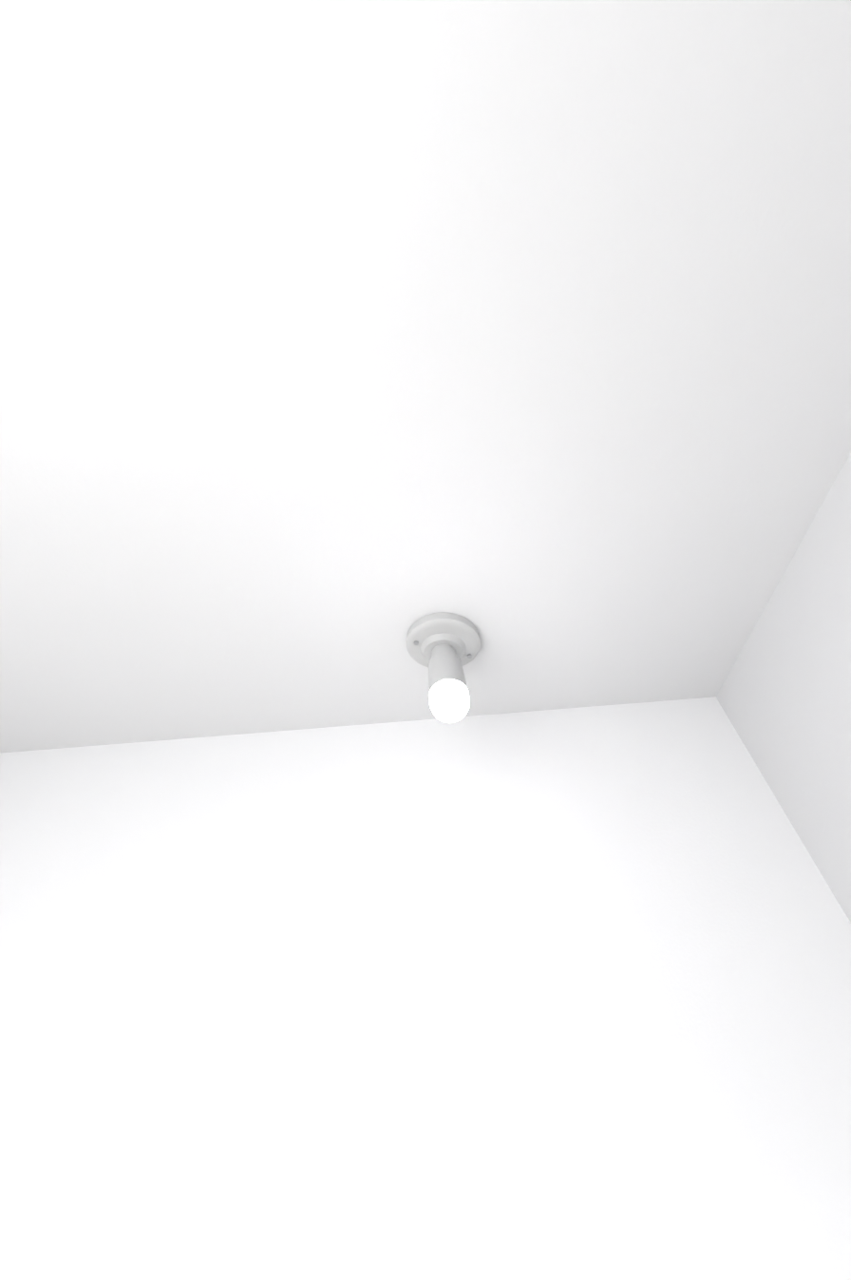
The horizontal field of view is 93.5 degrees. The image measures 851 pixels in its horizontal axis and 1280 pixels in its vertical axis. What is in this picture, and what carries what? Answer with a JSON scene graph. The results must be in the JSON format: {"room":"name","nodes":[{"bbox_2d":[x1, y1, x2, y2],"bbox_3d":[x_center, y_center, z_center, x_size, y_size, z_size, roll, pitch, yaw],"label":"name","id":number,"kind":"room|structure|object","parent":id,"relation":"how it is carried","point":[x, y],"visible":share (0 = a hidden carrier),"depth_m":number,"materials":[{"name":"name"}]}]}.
{"room":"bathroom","nodes":[
{"label":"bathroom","id":0,"kind":"room"},
{"bbox_2d":[0,696,850,1279],"bbox_3d":[-0.355,1.119,0.139,2.090,2.440,0.100,-6,-45,8],"label":"wall","id":1,"kind":"structure","parent":0,"point":[547,995],"depth_m":0.57,"materials":[{"name":"white paint"}]},
{"bbox_2d":[0,0,850,752],"bbox_3d":[-0.491,-0.430,0.355,2.090,0.060,2.000,-6,-45,8],"label":"ceiling","id":2,"kind":"structure","parent":0,"point":[346,346],"depth_m":0.42,"materials":[{"name":"white paint"}]},
{"bbox_2d":[406,612,480,722],"bbox_3d":[0.029,0.068,0.653,0.132,0.200,0.139,-6,-45,8],"label":"spotlight fixture","id":3,"kind":"object","parent":2,"relation":"attached to","point":[444,648],"visible":1,"depth_m":0.67,"materials":[{"name":"grey plastic"}]},
{"bbox_2d":[716,452,850,922],"bbox_3d":[0.455,0.354,-0.667,0.100,2.440,2.000,-6,-45,8],"label":"wall","id":4,"kind":"structure","parent":0,"point":[784,696],"depth_m":0.58,"materials":[{"name":"grey paint"}]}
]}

